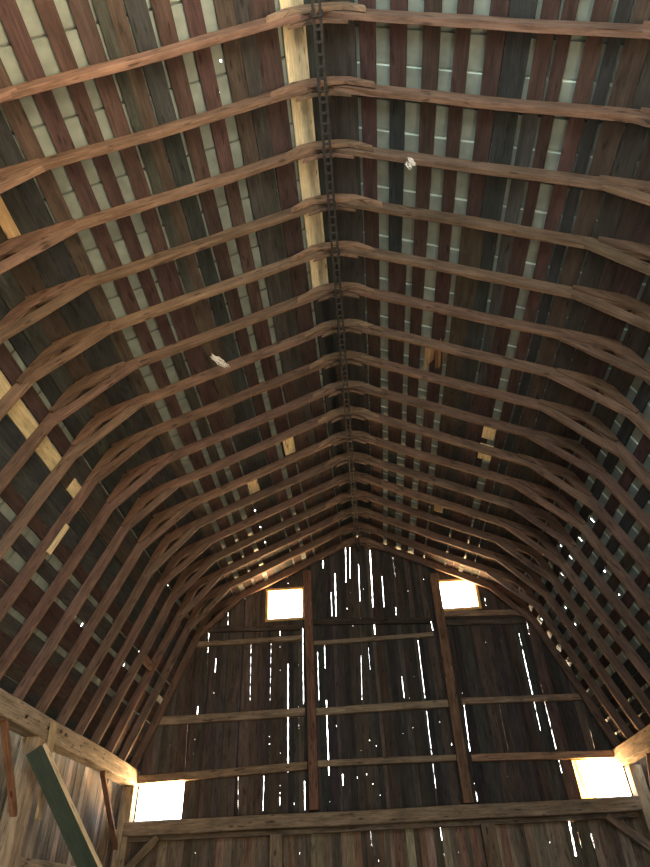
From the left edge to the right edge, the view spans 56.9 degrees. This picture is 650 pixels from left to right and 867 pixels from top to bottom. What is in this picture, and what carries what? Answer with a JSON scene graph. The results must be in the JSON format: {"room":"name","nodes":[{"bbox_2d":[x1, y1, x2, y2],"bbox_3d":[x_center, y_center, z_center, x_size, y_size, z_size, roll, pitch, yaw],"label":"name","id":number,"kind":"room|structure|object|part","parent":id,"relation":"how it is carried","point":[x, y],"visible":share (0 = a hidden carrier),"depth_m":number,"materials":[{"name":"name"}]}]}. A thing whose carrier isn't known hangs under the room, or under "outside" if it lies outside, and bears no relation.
{"room":"farm building","nodes":[
{"label":"farm building","id":0,"kind":"room"},
{"bbox_2d":[0,729,120,866],"bbox_3d":[-4.023,3.561,4.579,0.044,3.693,12.534,-4,-39,2],"label":"wall","id":1,"kind":"structure","parent":0,"point":[44,840],"depth_m":8.68,"materials":[{"name":"brown wood"}]},
{"bbox_2d":[0,0,649,763],"bbox_3d":[0.243,0.108,6.911,8.633,4.493,12.516,-4,-39,2],"label":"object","id":2,"kind":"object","parent":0,"point":[253,63],"depth_m":6.67,"materials":[{"name":"brown wood"}]},
{"bbox_2d":[0,196,20,238],"bbox_3d":[-2.927,-1.986,5.447,0.120,0.070,0.450,-4,-39,2],"label":"board","id":3,"kind":"object","parent":2,"relation":"attached to","point":[9,227],"visible":1,"depth_m":5.51,"materials":[{"name":"brown wood"}]},
{"bbox_2d":[0,371,60,471],"bbox_3d":[-3.242,-0.187,6.388,0.098,0.203,1.870,-4,-39,2],"label":"board","id":4,"kind":"object","parent":2,"relation":"attached to","point":[19,414],"visible":0.73,"depth_m":6.50,"materials":[{"name":"brown wood"}]},
{"bbox_2d":[66,478,81,497],"bbox_3d":[-3.110,0.722,7.495,0.085,0.171,0.322,-4,-39,2],"label":"board","id":5,"kind":"object","parent":2,"relation":"attached to","point":[74,487],"visible":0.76,"depth_m":7.43,"materials":[{"name":"brown wood"}]},
{"bbox_2d":[210,354,228,367],"bbox_3d":[-1.316,-0.909,7.541,0.270,0.118,0.101,24,-46,-29],"label":"tuft","id":6,"kind":"object","parent":2,"relation":"hanging from","point":[214,357],"visible":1,"depth_m":7.52,"materials":[{"name":"white"}]},
{"bbox_2d":[247,479,259,493],"bbox_3d":[-1.205,0.856,10.040,0.173,0.095,0.440,-4,-39,2],"label":"board","id":7,"kind":"object","parent":2,"relation":"attached to","point":[253,486],"visible":0.7,"depth_m":10.07,"materials":[{"name":"brown wood"}]},
{"bbox_2d":[283,437,294,454],"bbox_3d":[-0.585,0.199,9.757,0.175,0.094,0.400,-4,-39,2],"label":"board","id":8,"kind":"object","parent":2,"relation":"attached to","point":[289,447],"visible":0.91,"depth_m":9.76,"materials":[{"name":"brown wood"}]},
{"bbox_2d":[279,0,328,288],"bbox_3d":[-0.264,-3.536,5.752,0.220,0.116,5.290,-4,-39,2],"label":"board","id":9,"kind":"object","parent":2,"relation":"attached to","point":[295,41],"visible":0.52,"depth_m":6.21,"materials":[{"name":"brown wood"}]},
{"bbox_2d":[424,338,445,370],"bbox_3d":[1.474,-1.048,8.068,0.261,0.126,0.684,-4,-39,2],"label":"board","id":10,"kind":"object","parent":2,"relation":"hanging from","point":[429,353],"visible":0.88,"depth_m":8.08,"materials":[{"name":"brown wood"}]},
{"bbox_2d":[434,505,442,512],"bbox_3d":[2.051,1.301,10.801,0.154,0.091,0.400,-4,-39,2],"label":"board","id":11,"kind":"object","parent":2,"relation":"attached to","point":[436,508],"visible":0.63,"depth_m":10.87,"materials":[{"name":"brown wood"}]},
{"bbox_2d":[477,443,493,460],"bbox_3d":[2.442,0.283,9.134,0.189,0.109,0.360,-4,-39,2],"label":"board","id":12,"kind":"object","parent":2,"relation":"attached to","point":[480,455],"visible":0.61,"depth_m":9.20,"materials":[{"name":"brown wood"}]},
{"bbox_2d":[482,426,495,440],"bbox_3d":[2.398,-0.005,8.779,0.171,0.100,0.260,-4,-39,2],"label":"board","id":13,"kind":"object","parent":2,"relation":"attached to","point":[488,433],"visible":0.93,"depth_m":8.77,"materials":[{"name":"brown wood"}]},
{"bbox_2d":[0,0,649,756],"bbox_3d":[0.214,-0.141,6.676,8.672,4.481,13.830,-4,-39,2],"label":"roof shingles","id":14,"kind":"structure","parent":0,"point":[30,15],"depth_m":6.29,"materials":[{"name":"wood"}]},
{"bbox_2d":[108,545,649,866],"bbox_3d":[0.839,5.440,10.641,8.938,8.037,0.028,-4,-39,2],"label":"wall","id":15,"kind":"structure","parent":0,"point":[488,660],"depth_m":10.70,"materials":[{"name":"brown wood"}]},
{"bbox_2d":[137,761,307,784],"bbox_3d":[-1.816,5.911,10.441,3.035,0.201,0.119,-4,-39,2],"label":"beam","id":16,"kind":"structure","parent":15,"relation":"attached to","point":[295,766],"depth_m":10.39,"materials":[{"name":"brown wood"}]},
{"bbox_2d":[158,708,305,725],"bbox_3d":[-1.744,5.199,11.009,2.780,0.150,0.110,-4,-39,2],"label":"beam","id":17,"kind":"structure","parent":15,"relation":"attached to","point":[292,712],"depth_m":10.96,"materials":[{"name":"brown wood"}]},
{"bbox_2d":[196,635,301,647],"bbox_3d":[-1.568,4.118,11.862,2.212,0.098,0.107,-4,-39,2],"label":"beam","id":18,"kind":"structure","parent":15,"relation":"attached to","point":[296,638],"depth_m":11.82,"materials":[{"name":"brown wood"}]},
{"bbox_2d":[207,625,299,632],"bbox_3d":[-1.476,3.921,12.035,1.967,0.181,0.071,-4,-39,2],"label":"beam","id":19,"kind":"structure","parent":15,"relation":"attached to","point":[277,627],"depth_m":12.01,"materials":[{"name":"brown wood"}]},
{"bbox_2d":[265,587,303,621],"bbox_3d":[-0.815,3.538,12.369,0.808,0.704,0.142,-4,-39,2],"label":"window frame","id":20,"kind":"structure","parent":15,"relation":"in","point":[290,589],"depth_m":12.37,"materials":[{"name":"brown wood"}]},
{"bbox_3d":[-0.803,3.792,12.164,0.807,0.052,0.142,-4,-39,2],"label":"rail","id":21,"kind":"part","parent":20,"relation":"part of","materials":[{"name":"brown wood"}]},
{"bbox_3d":[-0.827,3.284,12.574,0.807,0.051,0.142,-4,-39,2],"label":"rail","id":22,"kind":"part","parent":20,"relation":"part of","materials":[{"name":"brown wood"}]},
{"bbox_2d":[313,617,430,625],"bbox_3d":[0.922,3.736,11.935,2.322,0.235,0.068,-4,-39,2],"label":"beam","id":23,"kind":"structure","parent":15,"relation":"attached to","point":[416,620],"depth_m":11.90,"materials":[{"name":"brown wood"}]},
{"bbox_2d":[314,632,433,645],"bbox_3d":[0.936,4.011,11.704,2.343,0.104,0.092,-4,-39,2],"label":"beam","id":24,"kind":"structure","parent":15,"relation":"attached to","point":[427,634],"depth_m":11.67,"materials":[{"name":"brown wood"}]},
{"bbox_2d":[316,699,448,715],"bbox_3d":[1.046,4.983,10.897,2.454,0.138,0.110,-4,-39,2],"label":"beam","id":25,"kind":"structure","parent":15,"relation":"attached to","point":[432,704],"depth_m":10.86,"materials":[{"name":"brown wood"}]},
{"bbox_2d":[318,754,456,767],"bbox_3d":[1.086,5.652,10.356,2.446,0.124,0.107,-4,-39,2],"label":"beam","id":26,"kind":"structure","parent":15,"relation":"attached to","point":[432,758],"depth_m":10.32,"materials":[{"name":"brown wood"}]},
{"bbox_2d":[439,579,481,610],"bbox_3d":[2.697,3.295,12.209,0.845,0.666,0.141,-4,-39,2],"label":"window frame","id":27,"kind":"structure","parent":15,"relation":"in","point":[452,581],"depth_m":12.13,"materials":[{"name":"brown wood"}]},
{"bbox_3d":[2.686,3.056,12.402,0.844,0.051,0.141,-4,-39,2],"label":"rail","id":28,"kind":"part","parent":27,"relation":"part of","materials":[{"name":"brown wood"}]},
{"bbox_3d":[2.707,3.534,12.015,0.844,0.051,0.140,-4,-39,2],"label":"rail","id":29,"kind":"part","parent":27,"relation":"part of","materials":[{"name":"brown wood"}]},
{"bbox_2d":[444,609,521,617],"bbox_3d":[3.147,3.554,11.835,1.612,0.185,0.110,-4,-39,2],"label":"beam","id":30,"kind":"structure","parent":15,"relation":"attached to","point":[468,613],"depth_m":11.80,"materials":[{"name":"brown wood"}]},
{"bbox_2d":[446,618,525,625],"bbox_3d":[3.146,3.692,11.750,1.525,0.160,0.070,-4,-39,2],"label":"beam","id":31,"kind":"structure","parent":15,"relation":"attached to","point":[515,620],"depth_m":11.72,"materials":[{"name":"brown wood"}]},
{"bbox_2d":[461,693,590,704],"bbox_3d":[3.624,4.780,10.804,2.321,0.153,0.108,-4,-39,2],"label":"beam","id":32,"kind":"structure","parent":15,"relation":"attached to","point":[555,697],"depth_m":10.77,"materials":[{"name":"brown wood"}]},
{"bbox_2d":[470,750,614,761],"bbox_3d":[3.756,5.490,10.213,2.508,0.171,0.120,-4,-39,2],"label":"beam","id":33,"kind":"structure","parent":15,"relation":"attached to","point":[560,755],"depth_m":10.18,"materials":[{"name":"brown wood"}]},
{"bbox_2d":[572,760,596,797],"bbox_3d":[4.326,5.783,10.042,0.280,0.617,0.019,-4,-39,2],"label":"panel","id":34,"kind":"object","parent":15,"relation":"attached to","point":[583,775],"visible":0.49,"depth_m":10.04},
{"bbox_2d":[612,724,649,765],"bbox_3d":[4.508,1.605,5.303,0.267,0.267,12.460,-4,-39,2],"label":"wall plate","id":35,"kind":"object","parent":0,"point":[636,747],"visible":0.97,"depth_m":9.40,"materials":[{"name":"brown wood"}]},
{"bbox_2d":[0,193,649,344],"bbox_3d":[0.101,-1.019,5.507,8.505,4.373,0.121,-4,-39,2],"label":"rafter","id":36,"kind":"object","parent":35,"relation":"on","point":[23,315],"visible":0.97,"depth_m":6.22,"materials":[{"name":"brown wood"}]},
{"bbox_2d":[0,380,649,679],"bbox_3d":[0.338,0.884,7.879,8.502,4.375,0.121,-4,-39,2],"label":"rafter","id":37,"kind":"object","parent":35,"relation":"on","point":[587,462],"visible":0.99,"depth_m":8.24,"materials":[{"name":"brown wood"}]},
{"bbox_2d":[0,240,649,420],"bbox_3d":[0.148,-0.637,5.981,8.491,4.376,0.121,-4,-39,2],"label":"rafter","id":38,"kind":"object","parent":35,"relation":"on","point":[613,304],"visible":1,"depth_m":6.63,"materials":[{"name":"brown wood"}]},
{"bbox_2d":[0,282,649,493],"bbox_3d":[0.191,-0.256,6.455,8.498,4.376,0.121,-4,-39,2],"label":"rafter","id":39,"kind":"object","parent":35,"relation":"on","point":[628,361],"visible":0.98,"depth_m":7.03,"materials":[{"name":"brown wood"}]},
{"bbox_2d":[0,139,649,273],"bbox_3d":[0.051,-1.398,5.033,8.493,4.378,0.121,-4,-39,2],"label":"rafter","id":40,"kind":"object","parent":35,"relation":"on","point":[28,245],"visible":0.99,"depth_m":5.81,"materials":[{"name":"brown wood"}]},
{"bbox_2d":[405,157,414,168],"bbox_3d":[0.853,-2.699,5.998,0.093,0.100,0.093,15,-42,-21],"label":"tuft","id":41,"kind":"object","parent":40,"relation":"hanging from","point":[411,160],"visible":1,"depth_m":5.99,"materials":[{"name":"white"}]},
{"bbox_2d":[0,350,649,621],"bbox_3d":[0.295,0.503,7.405,8.498,4.376,0.121,-4,-39,2],"label":"rafter","id":42,"kind":"object","parent":35,"relation":"on","point":[603,436],"visible":0.99,"depth_m":7.83,"materials":[{"name":"brown wood"}]},
{"bbox_2d":[0,2,649,102],"bbox_3d":[-0.049,-2.159,4.084,8.497,4.378,0.121,-4,-39,2],"label":"rafter","id":43,"kind":"object","parent":35,"relation":"on","point":[334,12],"visible":1,"depth_m":5.00,"materials":[{"name":"brown wood"}]},
{"bbox_2d":[310,0,359,551],"bbox_3d":[0.239,-1.219,8.319,0.117,0.174,12.653,-4,-39,2],"label":"track","id":44,"kind":"object","parent":43,"relation":"hanging from","point":[320,10],"visible":1,"depth_m":6.81,"materials":[{"name":"metal"}]},
{"bbox_2d":[0,318,649,559],"bbox_3d":[0.241,0.123,6.931,8.502,4.378,0.121,-4,-39,2],"label":"rafter","id":45,"kind":"object","parent":35,"relation":"on","point":[611,398],"visible":1,"depth_m":7.44,"materials":[{"name":"brown wood"}]},
{"bbox_2d":[0,76,649,193],"bbox_3d":[0.006,-1.780,4.559,8.502,4.374,0.121,-4,-39,2],"label":"rafter","id":46,"kind":"object","parent":35,"relation":"on","point":[12,176],"visible":0.98,"depth_m":5.42,"materials":[{"name":"brown wood"}]},
{"bbox_2d":[12,405,649,700],"bbox_3d":[0.386,1.265,8.354,8.504,4.375,0.121,-4,-39,2],"label":"rafter","id":47,"kind":"object","parent":35,"relation":"on","point":[578,490],"visible":0.99,"depth_m":8.67,"materials":[{"name":"brown wood"}]},
{"bbox_2d":[35,430,649,713],"bbox_3d":[0.436,1.646,8.827,8.508,4.372,0.121,-4,-39,2],"label":"rafter","id":48,"kind":"object","parent":35,"relation":"on","point":[568,513],"visible":1,"depth_m":9.13,"materials":[{"name":"brown wood"}]},
{"bbox_2d":[55,451,649,725],"bbox_3d":[0.483,2.027,9.301,8.509,4.372,0.121,-4,-39,2],"label":"rafter","id":49,"kind":"object","parent":35,"relation":"on","point":[557,531],"visible":0.99,"depth_m":9.58,"materials":[{"name":"brown wood"}]},
{"bbox_2d":[74,471,649,735],"bbox_3d":[0.533,2.407,9.775,8.498,4.375,0.121,-4,-39,2],"label":"rafter","id":50,"kind":"object","parent":35,"relation":"on","point":[195,549],"visible":0.99,"depth_m":10.03,"materials":[{"name":"brown wood"}]},
{"bbox_2d":[91,489,649,744],"bbox_3d":[0.581,2.787,10.250,8.506,4.374,0.121,-4,-39,2],"label":"rafter","id":51,"kind":"object","parent":35,"relation":"on","point":[201,566],"visible":0.98,"depth_m":10.47,"materials":[{"name":"brown wood"}]},
{"bbox_2d":[105,506,645,752],"bbox_3d":[0.625,3.169,10.724,8.496,4.376,0.121,-4,-39,2],"label":"rafter","id":52,"kind":"object","parent":35,"relation":"on","point":[188,603],"visible":0.98,"depth_m":10.95,"materials":[{"name":"brown wood"}]},
{"bbox_2d":[142,656,155,671],"bbox_3d":[-2.997,3.872,10.141,0.097,0.148,0.550,-4,-39,2],"label":"wood block","id":53,"kind":"object","parent":52,"relation":"attached to","point":[148,663],"visible":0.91,"depth_m":10.15,"materials":[{"name":"brown wood"}]},
{"bbox_2d":[130,536,620,768],"bbox_3d":[0.721,3.930,11.673,8.498,4.377,0.121,-4,-39,2],"label":"rafter","id":54,"kind":"object","parent":35,"relation":"on","point":[229,603],"visible":0.95,"depth_m":11.91,"materials":[{"name":"brown wood"}]},
{"bbox_2d":[118,521,633,760],"bbox_3d":[0.676,3.548,11.199,8.506,4.374,0.121,-4,-39,2],"label":"rafter","id":55,"kind":"object","parent":35,"relation":"on","point":[497,575],"visible":0.97,"depth_m":11.42,"materials":[{"name":"brown wood"}]},
{"bbox_2d":[646,753,649,784],"bbox_3d":[5.021,5.325,9.217,0.082,0.841,0.550,-4,-39,2],"label":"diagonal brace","id":56,"kind":"object","parent":35,"relation":"attached to","point":[647,754],"visible":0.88,"depth_m":9.23,"materials":[{"name":"brown wood"}]},
{"bbox_2d":[638,756,649,791],"bbox_3d":[4.861,2.913,4.199,0.028,3.597,12.534,-4,-39,2],"label":"wall","id":57,"kind":"structure","parent":0,"point":[643,761],"depth_m":9.87,"materials":[{"name":"brown wood"}]},
{"bbox_3d":[0.533,4.669,3.235,8.989,0.042,12.540,-4,-39,2],"label":"floor","id":58,"kind":"structure","parent":0,"visible":0},
{"bbox_2d":[0,736,46,866],"bbox_3d":[-3.594,5.210,6.479,0.209,3.483,0.272,-4,-39,2],"label":"post","id":59,"kind":"object","parent":58,"relation":"on","point":[12,829],"visible":0.75,"depth_m":7.03,"materials":[{"name":"brown wood"}]},
{"bbox_2d":[0,719,16,816],"bbox_3d":[-3.647,3.821,6.918,0.088,0.977,0.830,-4,-39,2],"label":"diagonal brace","id":60,"kind":"object","parent":59,"relation":"attached to","point":[4,724],"visible":0.98,"depth_m":6.90,"materials":[{"name":"brown wood"}]},
{"bbox_2d":[18,857,75,866],"bbox_3d":[-3.631,5.658,7.838,0.110,0.107,4.164,-4,-39,2],"label":"side girt","id":61,"kind":"object","parent":59,"relation":"attached to","point":[23,862],"visible":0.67,"depth_m":7.54,"materials":[{"name":"brown wood"}]},
{"bbox_2d":[0,688,139,786],"bbox_3d":[-3.853,2.176,5.692,0.265,0.267,12.460,-4,-39,2],"label":"wall plate","id":62,"kind":"object","parent":59,"relation":"on","point":[24,719],"visible":0.91,"depth_m":8.15,"materials":[{"name":"brown wood"}]},
{"bbox_2d":[35,721,57,820],"bbox_3d":[-3.456,4.171,7.444,0.033,1.038,0.309,-4,-39,2],"label":"board","id":63,"kind":"object","parent":62,"relation":"attached to","point":[53,726],"visible":0.61,"depth_m":7.33,"materials":[{"name":"brown wood"}]},
{"bbox_2d":[100,771,117,849],"bbox_3d":[-3.421,5.952,9.503,0.083,0.981,1.073,-4,-39,2],"label":"diagonal brace","id":64,"kind":"object","parent":62,"relation":"attached to","point":[106,794],"visible":0.97,"depth_m":9.48,"materials":[{"name":"brown wood"}]},
{"bbox_2d":[26,742,101,866],"bbox_3d":[-2.475,5.757,7.079,0.164,3.396,3.251,-25,-44,25],"label":"plank","id":65,"kind":"object","parent":58,"relation":"on","point":[83,853],"visible":1,"depth_m":7.07,"materials":[{"name":"green paint"}]},
{"bbox_2d":[111,786,137,866],"bbox_3d":[-3.291,7.450,9.261,0.211,3.470,0.208,-4,-39,2],"label":"post","id":66,"kind":"object","parent":58,"relation":"on","point":[120,856],"visible":0.82,"depth_m":9.96,"materials":[{"name":"brown wood"}]},
{"bbox_2d":[124,835,160,866],"bbox_3d":[-2.955,6.788,9.664,0.578,0.537,0.093,-4,-39,2],"label":"diagonal brace","id":67,"kind":"object","parent":66,"relation":"attached to","point":[153,842],"visible":0.99,"depth_m":9.66,"materials":[{"name":"brown wood"}]},
{"bbox_2d":[122,796,642,842],"bbox_3d":[0.852,6.277,9.744,8.333,0.286,0.301,-4,-39,2],"label":"cross beam","id":68,"kind":"structure","parent":66,"relation":"attached to","point":[510,813],"depth_m":9.66,"materials":[{"name":"brown wood"}]},
{"bbox_2d":[303,570,319,810],"bbox_3d":[-0.274,4.588,11.304,0.206,4.284,0.167,-4,-39,2],"label":"post","id":69,"kind":"object","parent":68,"relation":"on","point":[313,771],"visible":1,"depth_m":11.00,"materials":[{"name":"brown wood"}]},
{"bbox_2d":[429,573,473,803],"bbox_3d":[2.294,4.496,11.117,0.200,4.043,0.168,-4,-39,2],"label":"post","id":70,"kind":"object","parent":68,"relation":"on","point":[455,720],"visible":1,"depth_m":10.84,"materials":[{"name":"brown wood"}]},
{"bbox_2d":[269,834,282,866],"bbox_3d":[-0.737,7.520,8.856,0.208,2.672,0.148,-4,-39,2],"label":"post","id":71,"kind":"object","parent":58,"relation":"on","point":[276,840],"visible":1,"depth_m":9.51,"materials":[{"name":"brown wood"}]},
{"bbox_2d":[480,823,502,866],"bbox_3d":[2.635,7.260,8.723,0.231,2.672,0.147,-4,-39,2],"label":"post","id":72,"kind":"object","parent":58,"relation":"on","point":[488,830],"visible":1,"depth_m":9.33,"materials":[{"name":"brown wood"}]},
{"bbox_2d":[625,764,649,840],"bbox_3d":[5.169,6.832,8.900,0.210,3.380,0.208,-4,-39,2],"label":"post","id":73,"kind":"object","parent":58,"relation":"on","point":[635,774],"visible":0.9,"depth_m":9.66,"materials":[{"name":"brown wood"}]},
{"bbox_2d":[604,813,649,852],"bbox_3d":[4.742,6.213,9.353,0.636,0.559,0.094,-4,-39,2],"label":"diagonal brace","id":74,"kind":"object","parent":73,"relation":"attached to","point":[621,826],"visible":1,"depth_m":9.33,"materials":[{"name":"brown wood"}]}
]}

